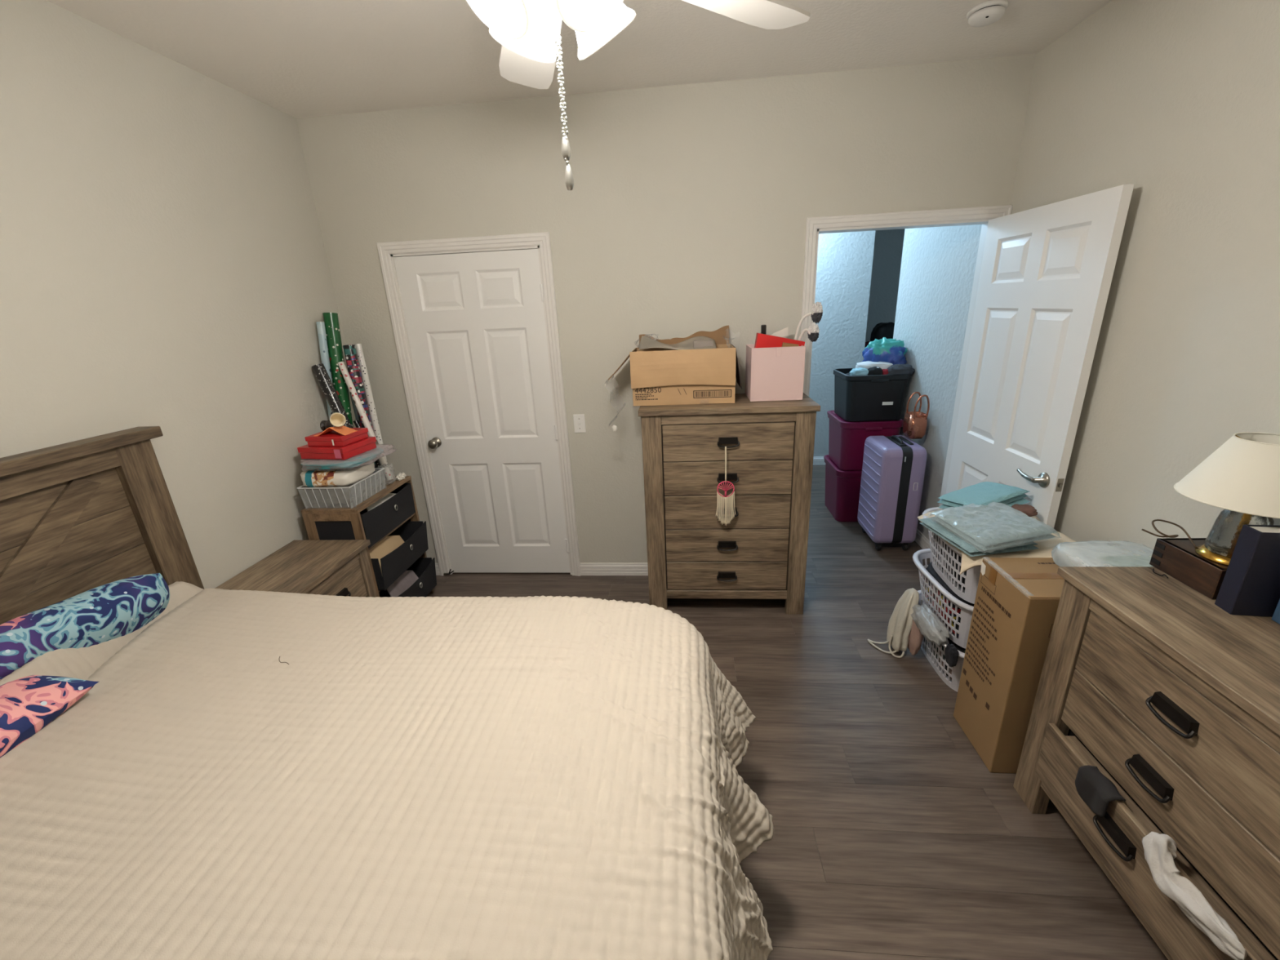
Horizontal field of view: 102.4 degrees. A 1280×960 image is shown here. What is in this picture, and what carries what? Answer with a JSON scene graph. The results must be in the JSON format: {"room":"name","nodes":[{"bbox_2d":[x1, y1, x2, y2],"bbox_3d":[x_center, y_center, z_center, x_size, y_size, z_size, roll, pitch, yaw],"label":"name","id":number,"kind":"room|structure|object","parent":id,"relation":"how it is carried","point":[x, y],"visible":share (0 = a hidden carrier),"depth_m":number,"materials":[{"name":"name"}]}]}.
{"room":"bedroom","nodes":[
{"label":"bedroom","id":0,"kind":"room"},
{"bbox_2d":[0,0,355,589],"bbox_3d":[-1.979,-0.010,1.386,0.115,2.730,3.801,-1,19,5],"label":"wall","id":1,"kind":"structure","parent":0,"point":[164,264],"depth_m":2.03,"materials":[{"name":"beige paint"}]},
{"bbox_2d":[46,0,1111,118],"bbox_3d":[-0.148,-1.397,0.808,3.911,0.100,3.916,-1,19,5],"label":"ceiling","id":2,"kind":"structure","parent":0,"point":[296,58],"depth_m":2.11,"materials":[{"name":"white paint"}]},
{"bbox_2d":[466,0,809,190],"bbox_3d":[-0.212,-0.974,0.949,1.246,0.785,1.292,-1,19,5],"label":"ceiling fan","id":3,"kind":"object","parent":2,"relation":"hanging from","point":[527,32],"visible":1,"depth_m":1.03,"materials":[{"name":"white"}]},
{"bbox_2d":[966,0,1008,27],"bbox_3d":[1.339,-1.796,1.991,0.136,0.042,0.136,-1,19,5],"label":"smoke detector","id":4,"kind":"object","parent":2,"relation":"attached to","point":[988,12],"visible":1,"depth_m":1.96,"materials":[{"name":"white paint"}]},
{"bbox_2d":[295,53,1035,563],"bbox_3d":[0.073,-0.677,3.054,3.911,2.730,0.115,-1,19,5],"label":"wall","id":5,"kind":"structure","parent":0,"point":[686,210],"depth_m":2.73,"materials":[{"name":"beige paint"}]},
{"bbox_2d":[435,563,439,575],"bbox_3d":[-1.545,0.620,3.576,0.322,0.088,0.013,-1,19,5],"label":"baseboard","id":6,"kind":"structure","parent":5,"relation":"attached to","point":[437,573],"depth_m":3.56,"materials":[{"name":"white paint"}]},
{"bbox_2d":[376,231,580,576],"bbox_3d":[-0.934,-0.363,3.241,0.988,2.107,0.136,-1,19,5],"label":"trim","id":7,"kind":"structure","parent":5,"relation":"attached to","point":[388,251],"depth_m":3.05,"materials":[{"name":"white paint"}]},
{"bbox_2d":[393,248,570,573],"bbox_3d":[-0.934,-0.312,3.192,0.846,2.018,0.107,-1,19,5],"label":"door","id":8,"kind":"structure","parent":5,"relation":"in","point":[475,322],"depth_m":3.16,"materials":[{"name":"white paint"}]},
{"bbox_2d":[573,413,586,432],"bbox_3d":[-0.370,-0.343,3.139,0.070,0.114,0.016,-1,19,5],"label":"light switch","id":9,"kind":"object","parent":5,"relation":"attached to","point":[579,420],"visible":1,"depth_m":3.14,"materials":[{"name":"white plastic"}]},
{"bbox_2d":[579,563,648,575],"bbox_3d":[0.280,0.590,3.406,1.369,0.088,0.013,-1,19,5],"label":"baseboard","id":10,"kind":"structure","parent":5,"relation":"attached to","point":[586,569],"depth_m":3.44,"materials":[{"name":"white paint"}]},
{"bbox_2d":[800,204,1012,506],"bbox_3d":[1.420,-0.398,3.023,1.002,2.100,0.136,-1,19,5],"label":"trim","id":11,"kind":"structure","parent":5,"relation":"attached to","point":[980,215],"depth_m":2.70,"materials":[{"name":"white paint"}]},
{"bbox_2d":[426,464,1168,959],"bbox_3d":[1.010,0.601,3.486,5.656,0.050,7.855,-1,19,5],"label":"floor","id":12,"kind":"structure","parent":0,"point":[893,838],"depth_m":1.85,"materials":[{"name":"grey"}]},
{"bbox_2d":[0,426,204,624],"bbox_3d":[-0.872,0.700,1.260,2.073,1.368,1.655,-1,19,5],"label":"headboard","id":13,"kind":"object","parent":12,"relation":"on","point":[77,517],"visible":0.21,"depth_m":1.70,"materials":[{"name":"brown wood"}]},
{"bbox_2d":[0,573,169,677],"bbox_3d":[-1.753,0.503,1.548,0.219,0.289,0.655,-1,19,5],"label":"pillow","id":14,"kind":"object","parent":13,"relation":"on","point":[113,610],"visible":0.7,"depth_m":1.55,"materials":[{"name":"blue fabric"}]},
{"bbox_2d":[0,581,773,959],"bbox_3d":[-0.716,0.882,1.317,2.150,0.797,1.693,-1,19,5],"label":"quilt","id":15,"kind":"object","parent":13,"relation":"on","point":[542,777],"visible":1,"depth_m":1.15,"materials":[{"name":"beige fabric"}]},
{"bbox_2d":[0,675,98,757],"bbox_3d":[-1.669,0.650,1.114,0.344,0.139,0.643,-2,19,3],"label":"pillow","id":16,"kind":"object","parent":15,"relation":"on","point":[28,704],"visible":0.94,"depth_m":1.29,"materials":[{"name":"pink fabric"}]},
{"bbox_2d":[214,539,377,597],"bbox_3d":[-1.585,0.700,2.481,0.414,0.646,0.547,-1,19,5],"label":"nightstand","id":17,"kind":"object","parent":12,"relation":"on","point":[335,567],"visible":0.43,"depth_m":2.41,"materials":[{"name":"brown wood"}]},
{"bbox_2d":[301,475,436,597],"bbox_3d":[-1.504,0.442,2.986,0.366,0.800,0.540,-1,19,5],"label":"drawer unit","id":18,"kind":"object","parent":12,"relation":"on","point":[398,515],"visible":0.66,"depth_m":2.85,"materials":[{"name":"brown wood"}]},
{"bbox_2d":[315,321,334,426],"bbox_3d":[-1.743,-0.419,2.906,0.040,0.904,0.179,0,19,7],"label":"paper roll","id":19,"kind":"object","parent":18,"relation":"on","point":[321,328],"visible":0.35,"depth_m":2.84,"materials":[{"name":"white paper"}]},
{"bbox_2d":[322,312,353,427],"bbox_3d":[-1.709,-0.460,2.954,0.078,0.952,0.200,-1,19,5],"label":"paper roll","id":20,"kind":"object","parent":18,"relation":"on","point":[331,320],"visible":0.48,"depth_m":2.88,"materials":[{"name":"green paper"}]},
{"bbox_2d":[297,467,386,508],"bbox_3d":[-1.572,0.042,2.744,0.283,0.118,0.322,-1,19,5],"label":"basket","id":21,"kind":"object","parent":18,"relation":"on","point":[377,490],"visible":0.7,"depth_m":2.65,"materials":[{"name":"grey metal"}]},
{"bbox_2d":[308,473,377,504],"bbox_3d":[-1.571,0.039,2.741,0.242,0.119,0.279,-1,19,5],"label":"bundle","id":22,"kind":"object","parent":21,"relation":"in","point":[349,493],"visible":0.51,"depth_m":2.63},
{"bbox_2d":[300,462,375,487],"bbox_3d":[-1.571,-0.042,2.693,0.295,0.096,0.290,-1,19,5],"label":"bag","id":23,"kind":"object","parent":22,"relation":"on","point":[310,478],"visible":0.59,"depth_m":2.57,"materials":[{"name":"white plastic"}]},
{"bbox_2d":[299,444,397,471],"bbox_3d":[-1.538,-0.124,2.714,0.379,0.061,0.419,-1,19,5],"label":"clear bag","id":24,"kind":"object","parent":23,"relation":"on","point":[379,446],"visible":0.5,"depth_m":2.61,"materials":[{"name":"grey"}]},
{"bbox_2d":[297,436,376,459],"bbox_3d":[-1.562,-0.168,2.668,0.268,0.060,0.240,2,19,13],"label":"gift box","id":25,"kind":"object","parent":24,"relation":"on","point":[360,446],"visible":0.79,"depth_m":2.57,"materials":[{"name":"red cardboard"}]},
{"bbox_2d":[304,427,368,446],"bbox_3d":[-1.554,-0.221,2.649,0.208,0.050,0.200,1,19,10],"label":"gift box","id":26,"kind":"object","parent":25,"relation":"on","point":[332,438],"visible":0.9,"depth_m":2.57,"materials":[{"name":"red cardboard"}]},
{"bbox_2d":[320,420,333,431],"bbox_3d":[-1.623,-0.281,2.667,0.032,0.056,0.056,-1,19,5],"label":"spool","id":27,"kind":"object","parent":26,"relation":"on","point":[324,424],"visible":0.77,"depth_m":2.65,"materials":[{"name":"grey plastic"}]},
{"bbox_2d":[313,425,357,436],"bbox_3d":[-1.544,-0.256,2.605,0.170,0.044,0.100,-1,19,5],"label":"card","id":28,"kind":"object","parent":26,"relation":"on","point":[344,430],"visible":0.95,"depth_m":2.59,"materials":[{"name":"orange paper"}]},
{"bbox_2d":[329,412,346,426],"bbox_3d":[-1.515,-0.306,2.576,0.070,0.070,0.073,-14,22,-31],"label":"cup","id":29,"kind":"object","parent":28,"relation":"on","point":[336,419],"visible":1,"depth_m":2.59,"materials":[{"name":"beige plastic"}]},
{"bbox_2d":[301,449,382,470],"bbox_3d":[-1.551,-0.118,2.695,0.321,0.044,0.356,-1,19,5],"label":"packet","id":30,"kind":"object","parent":24,"relation":"on","point":[357,461],"visible":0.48,"depth_m":2.55,"materials":[{"name":"plastic"}]},
{"bbox_2d":[311,363,377,481],"bbox_3d":[-1.645,-0.303,2.874,0.266,0.682,0.060,5,20,21],"label":"paper roll","id":31,"kind":"object","parent":18,"relation":"on","point":[320,371],"visible":0.48,"depth_m":2.81,"materials":[{"name":"brown paper"}]},
{"bbox_2d":[349,392,359,421],"bbox_3d":[-1.640,-0.294,3.038,0.042,0.575,0.131,-12,21,-26],"label":"paper roll","id":32,"kind":"object","parent":18,"relation":"on","point":[352,400],"visible":0.08,"depth_m":3.00,"materials":[{"name":"brown paper"}]},
{"bbox_2d":[342,344,382,479],"bbox_3d":[-1.599,-0.383,2.981,0.062,0.776,0.156,-12,21,-25],"label":"paper roll","id":33,"kind":"object","parent":18,"relation":"on","point":[349,350],"visible":0.53,"depth_m":2.92,"materials":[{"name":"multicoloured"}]},
{"bbox_2d":[337,361,393,480],"bbox_3d":[-1.563,-0.330,2.937,0.254,0.678,0.034,8,21,28],"label":"paper roll","id":34,"kind":"object","parent":18,"relation":"on","point":[341,365],"visible":0.91,"depth_m":2.91,"materials":[{"name":"white paper"}]},
{"bbox_2d":[353,419,386,479],"bbox_3d":[-1.575,-0.175,3.015,0.173,0.356,0.028,5,20,22],"label":"paper roll","id":35,"kind":"object","parent":18,"relation":"on","point":[357,423],"visible":0.28,"depth_m":3.02,"materials":[{"name":"brown paper"}]},
{"bbox_2d":[354,343,387,463],"bbox_3d":[-1.567,-0.399,3.020,0.036,0.776,0.156,-13,21,-27],"label":"paper roll","id":36,"kind":"object","parent":18,"relation":"on","point":[372,411],"visible":0.68,"depth_m":2.99,"materials":[{"name":"white paper"}]},
{"bbox_2d":[366,493,395,511],"bbox_3d":[-1.429,0.168,2.911,0.036,0.193,0.300,-1,19,5],"label":"folder","id":37,"kind":"object","parent":18,"relation":"in","point":[388,495],"visible":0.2,"depth_m":2.86,"materials":[{"name":"white paper"}]},
{"bbox_2d":[374,462,395,486],"bbox_3d":[-1.459,-0.029,2.949,0.081,0.124,0.139,-1,19,5],"label":"clear bag","id":38,"kind":"object","parent":18,"relation":"on","point":[393,470],"visible":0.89,"depth_m":2.95,"materials":[{"name":"white"}]},
{"bbox_2d":[368,535,404,573],"bbox_3d":[-1.408,0.423,2.918,0.081,0.208,0.330,-1,19,5],"label":"folder","id":39,"kind":"object","parent":18,"relation":"in","point":[391,543],"visible":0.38,"depth_m":2.89,"materials":[{"name":"beige paper"}]},
{"bbox_2d":[368,513,414,550],"bbox_3d":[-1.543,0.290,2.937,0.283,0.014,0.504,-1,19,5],"label":"drawer","id":40,"kind":"object","parent":18,"relation":"attached to","point":[411,515],"depth_m":2.89,"materials":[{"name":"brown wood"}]},
{"bbox_2d":[395,472,405,480],"bbox_3d":[-1.415,-0.019,3.041,0.048,0.043,0.082,-1,19,5],"label":"crumpled paper","id":41,"kind":"object","parent":18,"relation":"on","point":[402,476],"visible":1,"depth_m":3.02,"materials":[{"name":"white paper"}]},
{"bbox_2d":[386,570,418,597],"bbox_3d":[-1.381,0.643,3.060,0.081,0.208,0.280,-1,19,5],"label":"magazine","id":42,"kind":"object","parent":18,"relation":"in","point":[408,578],"visible":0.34,"depth_m":3.03,"materials":[{"name":"paper"}]},
{"bbox_2d":[443,568,453,575],"bbox_3d":[-1.310,0.633,3.530,0.078,0.053,0.018,1,19,12],"label":"door stop","id":43,"kind":"object","parent":12,"relation":"on","point":[450,572],"visible":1,"depth_m":3.53,"materials":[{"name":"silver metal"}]},
{"bbox_2d":[638,392,820,614],"bbox_3d":[0.483,0.143,2.959,0.902,1.203,0.419,-1,19,5],"label":"dresser","id":44,"kind":"object","parent":12,"relation":"on","point":[762,553],"visible":0.86,"depth_m":2.75,"materials":[{"name":"brown wood"}]},
{"bbox_2d":[608,325,742,405],"bbox_3d":[0.188,-0.622,2.791,0.698,0.377,0.342,-1,19,5],"label":"cardboard box","id":45,"kind":"object","parent":44,"relation":"on","point":[659,376],"visible":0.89,"depth_m":2.65,"materials":[{"name":"brown cardboard"}]},
{"bbox_2d":[639,335,716,350],"bbox_3d":[0.202,-0.733,2.755,0.401,0.076,0.241,-1,19,5],"label":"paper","id":46,"kind":"object","parent":45,"relation":"in","point":[646,342],"visible":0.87,"depth_m":2.75,"materials":[{"name":"white paper"}]},
{"bbox_2d":[693,339,713,348],"bbox_3d":[0.341,-0.642,2.774,0.105,0.213,0.100,-1,19,5],"label":"packet","id":47,"kind":"object","parent":45,"relation":"in","point":[698,343],"visible":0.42,"depth_m":2.70,"materials":[{"name":"beige paper"}]},
{"bbox_3d":[-0.133,-0.448,2.808,0.092,0.295,0.120,-1,19,5],"label":"film","id":48,"kind":"object","parent":45,"relation":"hanging from","visible":0},
{"bbox_2d":[612,424,617,431],"bbox_3d":[-0.138,-0.282,2.797,0.029,0.037,0.013,-1,19,5],"label":"paper scrap","id":49,"kind":"object","parent":48,"relation":"attached to","point":[614,427],"visible":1,"depth_m":2.79,"materials":[{"name":"white paper"}]},
{"bbox_2d":[715,446,736,525],"bbox_3d":[0.447,0.037,2.687,0.110,0.435,0.020,-1,19,5],"label":"ornament","id":50,"kind":"object","parent":44,"relation":"hanging from","point":[722,498],"visible":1,"depth_m":2.71,"materials":[{"name":"beige fabric"}]},
{"bbox_2d":[745,344,805,401],"bbox_3d":[0.716,-0.584,2.765,0.268,0.274,0.262,-1,19,5],"label":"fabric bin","id":51,"kind":"object","parent":44,"relation":"on","point":[774,373],"visible":0.94,"depth_m":2.65,"materials":[{"name":"pink fabric"}]},
{"bbox_2d":[760,324,766,333],"bbox_3d":[0.657,-0.734,2.749,0.026,0.182,0.025,-1,19,5],"label":"bottle","id":52,"kind":"object","parent":51,"relation":"in","point":[763,327],"visible":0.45,"depth_m":2.72,"materials":[{"name":"black plastic"}]},
{"bbox_2d":[769,326,788,337],"bbox_3d":[0.730,-0.786,2.762,0.125,0.065,0.025,-1,19,5],"label":"box","id":53,"kind":"object","parent":51,"relation":"in","point":[783,332],"visible":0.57,"depth_m":2.75,"materials":[{"name":"paper"}]},
{"bbox_2d":[754,333,804,347],"bbox_3d":[0.725,-0.681,2.703,0.260,0.185,0.055,-1,19,5],"label":"folder","id":54,"kind":"object","parent":51,"relation":"in","point":[762,340],"visible":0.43,"depth_m":2.66,"materials":[{"name":"red paper"}]},
{"bbox_2d":[782,342,799,346],"bbox_3d":[0.767,-0.678,2.634,0.085,0.053,0.024,-1,19,5],"label":"wood block","id":55,"kind":"object","parent":51,"relation":"in","point":[784,344],"visible":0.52,"depth_m":2.62,"materials":[{"name":"brown wood"}]},
{"bbox_2d":[794,302,822,339],"bbox_3d":[0.867,-0.760,2.700,0.163,0.327,0.100,-1,19,5],"label":"brush","id":56,"kind":"object","parent":51,"relation":"in","point":[816,313],"visible":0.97,"depth_m":2.64,"materials":[{"name":"white plastic"}]},
{"bbox_2d":[798,322,819,342],"bbox_3d":[0.883,-0.718,2.714,0.082,0.218,0.146,-16,23,-34],"label":"brush","id":57,"kind":"object","parent":51,"relation":"in","point":[813,331],"visible":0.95,"depth_m":2.65,"materials":[{"name":"white plastic"}]},
{"bbox_2d":[823,454,862,521],"bbox_3d":[1.775,0.060,4.217,0.462,0.431,0.494,-1,19,5],"label":"storage tote","id":58,"kind":"object","parent":12,"relation":"on","point":[842,487],"visible":0.37,"depth_m":4.06,"materials":[{"name":"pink plastic"}]},
{"bbox_2d":[826,410,903,470],"bbox_3d":[1.757,-0.324,4.081,0.462,0.381,0.494,-1,19,5],"label":"storage tote","id":59,"kind":"object","parent":58,"relation":"on","point":[846,439],"visible":0.67,"depth_m":3.89,"materials":[{"name":"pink plastic"}]},
{"bbox_2d":[833,368,910,421],"bbox_3d":[1.749,-0.663,3.949,0.450,0.339,0.464,-1,19,5],"label":"storage tote","id":60,"kind":"object","parent":59,"relation":"on","point":[872,397],"visible":0.77,"depth_m":3.77,"materials":[{"name":"black plastic"}]},
{"bbox_2d":[887,364,915,376],"bbox_3d":[1.893,-0.788,3.738,0.217,0.108,0.122,-5,19,-7],"label":"jacket","id":61,"kind":"object","parent":60,"relation":"on","point":[895,369],"visible":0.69,"depth_m":3.69,"materials":[{"name":"grey fabric"}]},
{"bbox_3d":[1.747,-0.703,3.935,0.379,0.228,0.372,-1,19,5],"label":"bundle","id":62,"kind":"object","parent":60,"relation":"in","visible":0},
{"bbox_2d":[849,367,868,375],"bbox_3d":[1.618,-0.787,3.789,0.141,0.082,0.112,-1,19,5],"label":"roll","id":63,"kind":"object","parent":62,"relation":"on","point":[855,371],"visible":0.62,"depth_m":3.75,"materials":[{"name":"blue fabric"}]},
{"bbox_2d":[855,360,893,369],"bbox_3d":[1.744,-0.840,3.834,0.268,0.087,0.193,4,20,18],"label":"shirt","id":64,"kind":"object","parent":62,"relation":"on","point":[868,364],"visible":0.54,"depth_m":3.77,"materials":[{"name":"white fabric"}]},
{"bbox_2d":[867,366,882,375],"bbox_3d":[1.713,-0.780,3.758,0.107,0.096,0.094,-1,19,5],"label":"roll","id":65,"kind":"object","parent":62,"relation":"on","point":[875,370],"visible":0.62,"depth_m":3.72,"materials":[{"name":"black fabric"}]},
{"bbox_2d":[862,337,906,364],"bbox_3d":[1.842,-0.945,3.886,0.307,0.260,0.239,-1,19,5],"label":"shopping bag","id":66,"kind":"object","parent":62,"relation":"on","point":[893,351],"visible":0.64,"depth_m":3.80,"materials":[{"name":"plastic"}]},
{"bbox_2d":[882,368,888,374],"bbox_3d":[1.792,-0.783,3.756,0.076,0.068,0.086,-1,19,5],"label":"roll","id":67,"kind":"object","parent":62,"relation":"on","point":[885,371],"visible":0.46,"depth_m":3.72,"materials":[{"name":"red"}]},
{"bbox_2d":[857,435,927,550],"bbox_3d":[1.754,0.076,3.629,0.288,0.782,0.413,-1,19,5],"label":"suitcase","id":68,"kind":"object","parent":12,"relation":"on","point":[894,466],"visible":1,"depth_m":3.47,"materials":[{"name":"purple plastic"}]},
{"bbox_2d":[902,391,929,439],"bbox_3d":[1.880,-0.440,3.505,0.120,0.302,0.140,-1,19,5],"label":"bag","id":69,"kind":"object","parent":68,"relation":"on","point":[915,423],"visible":1,"depth_m":3.48,"materials":[{"name":"brown leather"}]},
{"bbox_2d":[867,587,919,657],"bbox_3d":[1.266,0.694,2.562,0.190,0.347,0.155,-1,19,5],"label":"drawstring bag","id":70,"kind":"object","parent":12,"relation":"on","point":[900,625],"visible":0.97,"depth_m":2.53,"materials":[{"name":"white fabric"}]},
{"bbox_2d":[917,590,964,691],"bbox_3d":[1.566,0.773,2.438,0.452,0.247,0.582,-1,19,5],"label":"laundry basket","id":71,"kind":"object","parent":12,"relation":"on","point":[937,666],"visible":0.15,"depth_m":2.36,"materials":[{"name":"white plastic"}]},
{"bbox_2d":[907,619,923,655],"bbox_3d":[1.340,0.727,2.506,0.055,0.269,0.118,-1,19,5],"label":"cloth","id":72,"kind":"object","parent":71,"relation":"hanging from","point":[916,637],"visible":0.57,"depth_m":2.48,"materials":[{"name":"fabric"}]},
{"bbox_2d":[910,603,949,647],"bbox_3d":[1.335,0.664,2.376,0.094,0.102,0.291,-1,19,5],"label":"plastic bag","id":73,"kind":"object","parent":71,"relation":"in","point":[928,623],"visible":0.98,"depth_m":2.33,"materials":[{"name":"grey"}]},
{"bbox_2d":[912,548,973,648],"bbox_3d":[1.558,0.556,2.391,0.452,0.247,0.592,-2,19,3],"label":"laundry basket","id":74,"kind":"object","parent":71,"relation":"on","point":[966,611],"visible":0.29,"depth_m":2.31,"materials":[{"name":"white plastic"}]},
{"bbox_2d":[924,577,960,636],"bbox_3d":[1.552,0.585,2.394,0.326,0.177,0.451,-1,19,5],"label":"bundle","id":75,"kind":"object","parent":74,"relation":"in","point":[958,611],"visible":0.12,"depth_m":2.33,"materials":[{"name":"multicoloured fabric"}]},
{"bbox_2d":[926,561,973,606],"bbox_3d":[1.480,0.483,2.386,0.191,0.065,0.424,-1,19,5],"label":"bundle","id":76,"kind":"object","parent":75,"relation":"on","point":[930,569],"visible":0.12,"depth_m":2.37,"materials":[{"name":"black fabric"}]},
{"bbox_2d":[921,506,981,604],"bbox_3d":[1.552,0.342,2.307,0.456,0.247,0.592,0,19,7],"label":"laundry basket","id":77,"kind":"object","parent":74,"relation":"on","point":[971,579],"visible":0.29,"depth_m":2.25,"materials":[{"name":"white plastic"}]},
{"bbox_2d":[929,533,966,590],"bbox_3d":[1.543,0.352,2.311,0.329,0.208,0.450,-1,19,5],"label":"bundle","id":78,"kind":"object","parent":77,"relation":"in","point":[955,555],"visible":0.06,"depth_m":2.28,"materials":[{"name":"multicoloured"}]},
{"bbox_2d":[917,508,1083,574],"bbox_3d":[1.522,0.241,2.213,0.503,0.106,0.512,-1,19,5],"label":"cloth","id":79,"kind":"object","parent":77,"relation":"on","point":[1045,546],"visible":0.2,"depth_m":2.03,"materials":[{"name":"fabric"}]},
{"bbox_2d":[918,517,1038,556],"bbox_3d":[1.401,0.218,2.154,0.286,0.047,0.330,-4,19,-4],"label":"sheet","id":80,"kind":"object","parent":79,"relation":"on","point":[966,546],"visible":0.27,"depth_m":2.04,"materials":[{"name":"teal fabric"}]},
{"bbox_2d":[926,502,1059,551],"bbox_3d":[1.440,0.176,2.115,0.334,0.077,0.324,-5,19,-8],"label":"package","id":81,"kind":"object","parent":80,"relation":"on","point":[993,526],"visible":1,"depth_m":2.07,"materials":[{"name":"teal"}]},
{"bbox_2d":[937,481,1029,510],"bbox_3d":[1.567,0.088,2.354,0.306,0.109,0.218,-9,20,-17],"label":"folded towel","id":82,"kind":"object","parent":79,"relation":"on","point":[984,493],"visible":0.76,"depth_m":2.31,"materials":[{"name":"teal fabric"}]},
{"bbox_2d":[1011,503,1037,516],"bbox_3d":[1.675,0.134,2.251,0.098,0.048,0.075,-1,19,5],"label":"cloth","id":83,"kind":"object","parent":79,"relation":"on","point":[1028,509],"visible":0.57,"depth_m":2.22,"materials":[{"name":"fabric"}]},
{"bbox_2d":[924,637,965,679],"bbox_3d":[1.562,0.794,2.444,0.317,0.192,0.441,-1,19,5],"label":"bundle","id":84,"kind":"object","parent":71,"relation":"in","point":[958,647],"visible":0.02,"depth_m":2.37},
{"bbox_2d":[944,643,958,666],"bbox_3d":[1.342,0.757,2.219,0.039,0.101,0.070,-1,19,5],"label":"dark sleeve","id":85,"kind":"object","parent":71,"relation":"hanging from","point":[951,652],"visible":1,"depth_m":2.20,"materials":[{"name":"black fabric"}]},
{"bbox_2d":[953,557,1066,773],"bbox_3d":[1.462,0.688,1.917,0.328,0.754,0.284,-1,19,5],"label":"carton","id":86,"kind":"object","parent":12,"relation":"on","point":[1017,600],"visible":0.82,"depth_m":1.85,"materials":[{"name":"brown cardboard"}]},
{"bbox_2d":[1013,566,1279,959],"bbox_3d":[1.478,0.939,0.975,0.528,0.887,1.574,-1,19,5],"label":"dresser","id":87,"kind":"object","parent":12,"relation":"on","point":[1173,696],"visible":0.97,"depth_m":1.28,"materials":[{"name":"brown wood"}]},
{"bbox_2d":[1075,764,1125,817],"bbox_3d":[1.278,0.874,1.434,0.053,0.091,0.108,-1,19,5],"label":"sock","id":88,"kind":"object","parent":87,"relation":"hanging from","point":[1095,789],"visible":1,"depth_m":1.43,"materials":[{"name":"black fabric"}]},
{"bbox_2d":[1051,540,1153,566],"bbox_3d":[1.636,0.295,1.761,0.315,0.084,0.277,-1,19,5],"label":"wrapped bundle","id":89,"kind":"object","parent":87,"relation":"on","point":[1069,556],"visible":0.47,"depth_m":1.79,"materials":[{"name":"grey plastic"}]},
{"bbox_2d":[1149,537,1227,599],"bbox_3d":[1.634,0.248,1.466,0.227,0.088,0.200,-1,19,5],"label":"wooden box","id":90,"kind":"object","parent":87,"relation":"on","point":[1177,557],"visible":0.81,"depth_m":1.47,"materials":[{"name":"brown wood"}]},
{"bbox_2d":[1141,432,1279,566],"bbox_3d":[1.627,0.055,1.368,0.300,0.340,0.300,-1,19,5],"label":"table lamp","id":91,"kind":"object","parent":90,"relation":"on","point":[1241,477],"visible":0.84,"depth_m":1.34,"materials":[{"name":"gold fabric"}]},
{"bbox_2d":[1142,831,1247,959],"bbox_3d":[1.238,0.932,1.159,0.061,0.117,0.243,-1,19,5],"label":"sock","id":92,"kind":"object","parent":87,"relation":"hanging from","point":[1160,850],"visible":1,"depth_m":1.16,"materials":[{"name":"grey fabric"}]},
{"bbox_2d":[1214,524,1279,617],"bbox_3d":[1.605,0.231,1.296,0.172,0.232,0.050,1,19,11],"label":"box","id":93,"kind":"object","parent":87,"relation":"on","point":[1251,584],"visible":1,"depth_m":1.29,"materials":[{"name":"black paper"}]},
{"bbox_2d":[1271,599,1279,624],"bbox_3d":[1.657,0.266,1.234,0.147,0.200,0.045,1,19,11],"label":"book","id":94,"kind":"object","parent":87,"relation":"on","point":[1276,616],"visible":1,"depth_m":1.28,"materials":[{"name":"blue paper"}]},
{"bbox_3d":[2.765,-0.896,6.109,0.800,0.930,0.350,-1,19,5],"label":"cabinet","id":95,"kind":"object","parent":12,"relation":"on","visible":0},
{"bbox_2d":[870,322,894,341],"bbox_3d":[2.787,-1.547,5.856,0.310,0.476,0.245,-1,19,5],"label":"bag","id":96,"kind":"object","parent":95,"relation":"on","point":[882,330],"visible":0.38,"depth_m":5.72,"materials":[{"name":"black fabric"}]},
{"bbox_2d":[808,230,875,457],"bbox_3d":[1.198,-1.465,5.207,2.065,2.730,0.120,-1,19,5],"label":"wall","id":97,"kind":"structure","parent":0,"point":[844,260],"depth_m":5.01,"materials":[{"name":"grey paint"}]},
{"bbox_2d":[813,456,825,465],"bbox_3d":[1.252,-0.194,5.570,2.065,0.088,0.013,-1,19,5],"label":"baseboard","id":98,"kind":"structure","parent":97,"relation":"attached to","point":[816,460],"depth_m":5.50,"materials":[{"name":"white paint"}]},
{"bbox_2d":[863,0,1279,555],"bbox_3d":[2.837,-0.744,2.862,1.860,2.730,7.855,-1,19,5],"label":"wall","id":99,"kind":"structure","parent":0,"point":[1178,101],"depth_m":1.81,"materials":[{"name":"beige paint"}]},
{"bbox_2d":[914,528,930,549],"bbox_3d":[2.019,0.323,3.947,0.013,0.088,1.239,-1,19,5],"label":"baseboard","id":100,"kind":"structure","parent":99,"relation":"attached to","point":[922,540],"depth_m":3.62,"materials":[{"name":"white paint"}]},
{"bbox_2d":[946,183,1134,529],"bbox_3d":[1.797,-0.225,2.544,0.141,2.025,0.858,-1,19,4],"label":"door","id":101,"kind":"structure","parent":99,"relation":"in","point":[1046,276],"depth_m":2.29,"materials":[{"name":"white paint"}]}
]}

